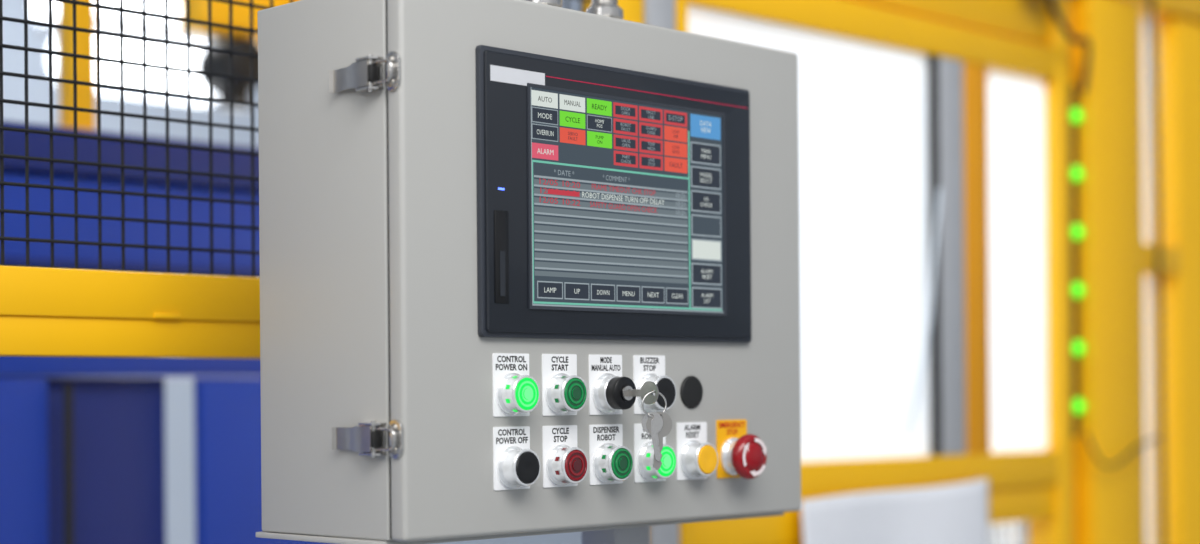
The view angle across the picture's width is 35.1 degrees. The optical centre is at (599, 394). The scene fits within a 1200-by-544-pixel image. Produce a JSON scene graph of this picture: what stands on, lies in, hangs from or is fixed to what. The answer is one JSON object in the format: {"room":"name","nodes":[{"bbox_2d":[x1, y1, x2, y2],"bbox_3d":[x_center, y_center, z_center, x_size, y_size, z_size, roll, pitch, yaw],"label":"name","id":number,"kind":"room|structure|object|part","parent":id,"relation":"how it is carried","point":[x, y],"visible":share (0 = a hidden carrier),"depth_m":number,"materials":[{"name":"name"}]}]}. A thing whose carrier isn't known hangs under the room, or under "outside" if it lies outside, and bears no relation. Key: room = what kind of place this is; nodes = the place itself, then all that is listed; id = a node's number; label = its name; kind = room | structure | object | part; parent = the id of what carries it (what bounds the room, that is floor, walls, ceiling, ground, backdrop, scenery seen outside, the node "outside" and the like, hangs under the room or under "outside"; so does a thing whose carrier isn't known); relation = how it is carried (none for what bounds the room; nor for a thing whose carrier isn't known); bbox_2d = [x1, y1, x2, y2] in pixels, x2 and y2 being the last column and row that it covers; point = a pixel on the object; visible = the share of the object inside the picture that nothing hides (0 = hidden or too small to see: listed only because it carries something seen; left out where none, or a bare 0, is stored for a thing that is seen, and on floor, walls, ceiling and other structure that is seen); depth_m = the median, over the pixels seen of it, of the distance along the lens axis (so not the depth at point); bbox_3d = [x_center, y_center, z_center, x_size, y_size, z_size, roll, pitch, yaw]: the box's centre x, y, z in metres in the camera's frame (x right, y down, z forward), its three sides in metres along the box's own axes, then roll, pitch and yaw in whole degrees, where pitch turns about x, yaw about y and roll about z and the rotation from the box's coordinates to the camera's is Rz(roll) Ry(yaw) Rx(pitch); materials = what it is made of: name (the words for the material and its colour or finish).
{"room":"factory floor","nodes":[
{"label":"factory floor","id":0,"kind":"room"},
{"bbox_2d":[36,0,178,24],"bbox_3d":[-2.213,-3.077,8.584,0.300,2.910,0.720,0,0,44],"label":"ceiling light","id":1,"kind":"object","parent":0,"point":[42,6],"depth_m":8.55,"materials":[{"name":"white"}]},
{"bbox_2d":[41,11,222,99],"bbox_3d":[-1.950,-2.905,8.007,0.300,3.259,0.760,0,0,44],"label":"window","id":2,"kind":"structure","parent":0,"point":[109,45],"depth_m":7.90,"materials":[{"name":"white glass"}]},
{"bbox_2d":[2,0,581,543],"bbox_3d":[-5.911,-1.503,10.118,0.150,6.000,20.000,0,0,44],"label":"wall","id":3,"kind":"structure","parent":0,"point":[179,393],"depth_m":13.03,"materials":[{"name":"paint"}]},
{"bbox_2d":[1022,18,1151,543],"bbox_3d":[7.568,-1.611,11.020,18.150,6.000,0.150,0,0,44],"label":"wall","id":4,"kind":"structure","parent":0,"point":[1024,523],"depth_m":14.29,"materials":[{"name":"paint"}]},
{"bbox_3d":[0.597,1.495,3.769,18.000,0.100,20.000,0,0,44],"label":"floor","id":5,"kind":"structure","parent":0,"visible":0},
{"bbox_2d":[0,120,332,543],"bbox_3d":[-1.089,0.558,2.250,0.326,1.802,1.920,0,0,44],"label":"machine","id":6,"kind":"object","parent":5,"relation":"on","point":[82,439],"visible":0.57,"depth_m":2.54,"materials":[{"name":"paint"}]},
{"bbox_3d":[-0.932,0.719,2.392,0.250,1.478,0.400,0,0,44],"label":"leg","id":7,"kind":"part","parent":6,"relation":"part of","materials":[{"name":"blue paint"}]},
{"bbox_2d":[59,0,94,129],"bbox_3d":[-0.728,-0.771,2.634,0.080,0.847,0.080,0,0,44],"label":"support post","id":8,"kind":"object","parent":6,"relation":"on","point":[84,14],"visible":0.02,"depth_m":2.62,"materials":[{"name":"metal"}]},
{"bbox_3d":[-0.667,0.716,2.548,0.030,1.478,0.190,0,0,44],"label":"leg","id":9,"kind":"part","parent":6,"relation":"part of","materials":[{"name":"blue paint"}]},
{"bbox_3d":[-0.439,0.715,2.716,0.020,1.478,0.306,0,0,44],"label":"leg","id":10,"kind":"part","parent":6,"relation":"part of","materials":[{"name":"blue paint"}]},
{"bbox_2d":[178,0,299,110],"bbox_3d":[-0.602,0.310,3.583,0.320,2.290,0.470,0,0,44],"label":"robot","id":11,"kind":"object","parent":5,"relation":"on","point":[198,9],"visible":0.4,"depth_m":3.40,"materials":[{"name":"yellow paint"}]},
{"bbox_3d":[-0.662,-0.597,3.446,0.115,0.094,0.094,0,0,44],"label":"wrist motor","id":12,"kind":"part","parent":11,"relation":"part of","materials":[{"name":"grey metal"}]},
{"bbox_3d":[-0.623,-0.720,3.491,0.090,0.150,0.320,0,0,44],"label":"fore arm","id":13,"kind":"part","parent":11,"relation":"part of","materials":[{"name":"yellow paint"}]},
{"bbox_2d":[0,0,1199,543],"bbox_3d":[0.025,0.075,2.352,0.120,2.750,3.810,0,0,44],"label":"fence","id":14,"kind":"object","parent":5,"relation":"on","point":[935,275],"depth_m":2.87,"materials":[{"name":"metal"}]},
{"bbox_3d":[-0.640,-0.096,1.704,0.060,0.046,1.835,0,0,44],"label":"rail","id":15,"kind":"part","parent":14,"relation":"part of","materials":[{"name":"yellow metal"}]},
{"bbox_3d":[-0.637,-0.055,1.701,0.046,0.039,1.835,0,0,44],"label":"rail","id":16,"kind":"part","parent":14,"relation":"part of","materials":[{"name":"yellow metal"}]},
{"bbox_3d":[0.021,0.075,2.377,0.060,2.750,0.050,0,0,44],"label":"post","id":17,"kind":"part","parent":14,"relation":"part of","materials":[{"name":"yellow metal"}]},
{"bbox_3d":[0.065,0.074,2.414,0.050,2.750,0.055,0,0,44],"label":"profile post","id":18,"kind":"part","parent":14,"relation":"part of","materials":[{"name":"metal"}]},
{"bbox_3d":[0.090,0.074,2.447,0.060,2.750,0.019,0,0,44],"label":"window post","id":19,"kind":"part","parent":14,"relation":"part of","materials":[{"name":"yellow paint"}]},
{"bbox_3d":[0.300,-0.206,2.639,0.001,0.598,0.549,0,0,44],"label":"pane","id":20,"kind":"part","parent":14,"relation":"part of","materials":[{"name":"white glass"}]},
{"bbox_3d":[0.382,0.174,2.743,0.042,0.055,0.973,0,0,44],"label":"window sill","id":21,"kind":"part","parent":14,"relation":"part of","materials":[{"name":"yellow paint"}]},
{"bbox_2d":[801,478,989,543],"bbox_3d":[0.437,0.285,2.731,0.021,0.313,0.455,0,0,44],"label":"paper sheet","id":22,"kind":"object","parent":14,"relation":"attached to","point":[958,513],"visible":1,"depth_m":2.74,"materials":[{"name":"white paper"}]},
{"bbox_3d":[0.380,0.119,2.744,0.060,0.055,0.973,0,0,44],"label":"window sill","id":23,"kind":"part","parent":14,"relation":"part of","materials":[{"name":"yellow paint"}]},
{"bbox_3d":[0.365,0.735,2.780,0.001,1.065,0.950,0,0,44],"label":"pane","id":24,"kind":"part","parent":14,"relation":"part of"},
{"bbox_3d":[0.655,-0.209,3.013,0.001,0.598,0.200,0,0,44],"label":"pane","id":25,"kind":"part","parent":14,"relation":"part of","materials":[{"name":"white glass"}]},
{"bbox_3d":[0.739,0.389,3.107,0.060,2.110,0.045,0,0,44],"label":"post","id":26,"kind":"part","parent":14,"relation":"part of","materials":[{"name":"yellow metal"}]},
{"bbox_3d":[0.780,-0.221,3.126,0.025,0.580,0.023,0,0,44],"label":"led indicator strip","id":27,"kind":"part","parent":14,"relation":"part of","materials":[{"name":"green plastic"}]},
{"bbox_3d":[0.853,0.388,3.217,0.070,2.110,0.170,0,0,44],"label":"post","id":28,"kind":"part","parent":14,"relation":"part of","materials":[{"name":"yellow metal"}]},
{"bbox_3d":[0.937,0.362,3.354,0.001,2.060,0.145,0,0,44],"label":"pane","id":29,"kind":"part","parent":14,"relation":"part of","materials":[{"name":"glass"}]},
{"bbox_3d":[1.178,0.386,3.556,0.060,2.110,0.480,0,0,44],"label":"post","id":30,"kind":"part","parent":14,"relation":"part of","materials":[{"name":"yellow metal"}]},
{"bbox_2d":[582,526,648,543],"bbox_3d":[0.021,0.788,1.928,0.240,1.323,0.300,0,0,44],"label":"stand","id":31,"kind":"object","parent":5,"relation":"on","point":[634,535],"visible":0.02,"depth_m":1.91,"materials":[{"name":"metal"}]},
{"bbox_2d":[256,0,800,543],"bbox_3d":[-0.039,-0.111,1.829,0.242,0.476,0.539,0,0,44],"label":"control box","id":32,"kind":"object","parent":31,"relation":"on","point":[368,201],"depth_m":1.69,"materials":[{"name":"metal"}]},
{"bbox_2d":[329,51,399,93],"bbox_3d":[-0.200,-0.269,1.602,0.086,0.033,0.012,0,0,44],"label":"latch","id":33,"kind":"object","parent":32,"relation":"attached to","point":[365,74],"visible":1,"depth_m":1.59,"materials":[{"name":"silver metal"}]},
{"bbox_3d":[-0.212,-0.269,1.611,0.006,0.022,0.057,0,0,-41],"label":"lever","id":34,"kind":"part","parent":33,"relation":"part of","materials":[{"name":"metal"}]},
{"bbox_3d":[-0.195,-0.270,1.603,0.034,0.024,0.002,0,0,44],"label":"plate","id":35,"kind":"part","parent":33,"relation":"part of","materials":[{"name":"silver metal"}]},
{"bbox_3d":[-0.173,-0.270,1.582,0.018,0.033,0.002,0,0,44],"label":"catch plate","id":36,"kind":"part","parent":33,"relation":"part of","materials":[{"name":"silver metal"}]},
{"bbox_2d":[332,419,402,458],"bbox_3d":[-0.198,0.037,1.602,0.086,0.033,0.012,0,0,44],"label":"latch","id":37,"kind":"object","parent":32,"relation":"attached to","point":[368,439],"visible":1,"depth_m":1.59,"materials":[{"name":"silver metal"}]},
{"bbox_3d":[-0.209,0.037,1.611,0.006,0.022,0.057,0,0,-41],"label":"lever","id":38,"kind":"part","parent":37,"relation":"part of","materials":[{"name":"metal"}]},
{"bbox_3d":[-0.192,0.037,1.603,0.034,0.024,0.002,0,0,44],"label":"plate","id":39,"kind":"part","parent":37,"relation":"part of","materials":[{"name":"silver metal"}]},
{"bbox_3d":[-0.170,0.037,1.582,0.018,0.033,0.002,0,0,44],"label":"catch plate","id":40,"kind":"part","parent":37,"relation":"part of","materials":[{"name":"silver metal"}]},
{"bbox_3d":[-0.070,-0.009,1.655,0.023,0.055,0.043,0,0,44],"label":"illuminated push button","id":41,"kind":"part","parent":32,"relation":"part of","materials":[{"name":"green plastic"}]},
{"bbox_3d":[-0.070,0.055,1.655,0.023,0.055,0.043,0,0,44],"label":"push button","id":42,"kind":"part","parent":32,"relation":"part of","materials":[{"name":"black plastic"}]},
{"bbox_3d":[-0.029,-0.009,1.697,0.023,0.055,0.043,0,0,44],"label":"illuminated push button","id":43,"kind":"part","parent":32,"relation":"part of","materials":[{"name":"green plastic"}]},
{"bbox_3d":[-0.028,0.055,1.697,0.023,0.055,0.043,0,0,44],"label":"illuminated push button","id":44,"kind":"part","parent":32,"relation":"part of","materials":[{"name":"red plastic"}]},
{"bbox_2d":[526,0,623,18],"bbox_3d":[-0.116,-0.505,1.953,0.314,0.312,0.147,0,0,44],"label":"conduit","id":45,"kind":"object","parent":32,"relation":"on","point":[609,8],"visible":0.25,"depth_m":1.86,"materials":[{"name":"silver metal"}]},
{"bbox_3d":[0.013,0.054,1.739,0.023,0.055,0.043,0,0,44],"label":"illuminated push button","id":46,"kind":"part","parent":32,"relation":"part of","materials":[{"name":"green plastic"}]},
{"bbox_2d":[589,354,635,414],"bbox_3d":[0.015,-0.010,1.737,0.030,0.055,0.043,0,0,44],"label":"switch","id":47,"kind":"object","parent":32,"relation":"attached to","point":[608,390],"visible":0.98,"depth_m":1.73,"materials":[{"name":"black plastic"}]},
{"bbox_3d":[0.020,-0.002,1.732,0.016,0.030,0.030,0,0,44],"label":"knob","id":48,"kind":"part","parent":47,"relation":"part of","materials":[{"name":"black plastic"}]},
{"bbox_2d":[628,381,671,470],"bbox_3d":[0.037,0.028,1.711,0.055,0.080,0.022,0,0,30],"label":"keys","id":49,"kind":"object","parent":47,"relation":"hanging from","point":[659,427],"visible":1,"depth_m":1.70,"materials":[{"name":"metal"}]},
{"bbox_3d":[0.023,-0.176,1.760,0.012,0.252,0.361,0,0,44],"label":"touchscreen panel","id":50,"kind":"part","parent":32,"relation":"part of","materials":[{"name":"black plastic"}]},
{"bbox_3d":[0.029,-0.175,1.760,0.001,0.192,0.258,0,0,44],"label":"display glass","id":51,"kind":"part","parent":32,"relation":"part of","materials":[{"name":"glass"}]},
{"bbox_3d":[0.054,-0.010,1.781,0.023,0.055,0.043,0,0,44],"label":"push button","id":52,"kind":"part","parent":32,"relation":"part of","materials":[{"name":"black plastic"}]},
{"bbox_3d":[0.054,0.054,1.781,0.023,0.055,0.043,0,0,44],"label":"illuminated push button","id":53,"kind":"part","parent":32,"relation":"part of","materials":[{"name":"green plastic"}]},
{"bbox_2d":[680,376,702,408],"bbox_3d":[0.089,-0.003,1.830,0.004,0.032,0.032,0,0,44],"label":"plug","id":54,"kind":"object","parent":32,"relation":"attached to","point":[691,390],"visible":1,"depth_m":1.83,"materials":[{"name":"black plastic"}]},
{"bbox_3d":[0.096,0.054,1.824,0.023,0.055,0.043,0,0,44],"label":"push button","id":55,"kind":"part","parent":32,"relation":"part of","materials":[{"name":"yellow plastic"}]},
{"bbox_3d":[0.130,0.053,1.873,0.002,0.057,0.045,0,0,44],"label":"legend plate","id":56,"kind":"part","parent":32,"relation":"part of","materials":[{"name":"yellow plastic"}]},
{"bbox_3d":[0.141,0.054,1.862,0.034,0.058,0.045,0,0,44],"label":"emergency stop button","id":57,"kind":"part","parent":32,"relation":"part of","materials":[{"name":"red plastic"}]}
]}

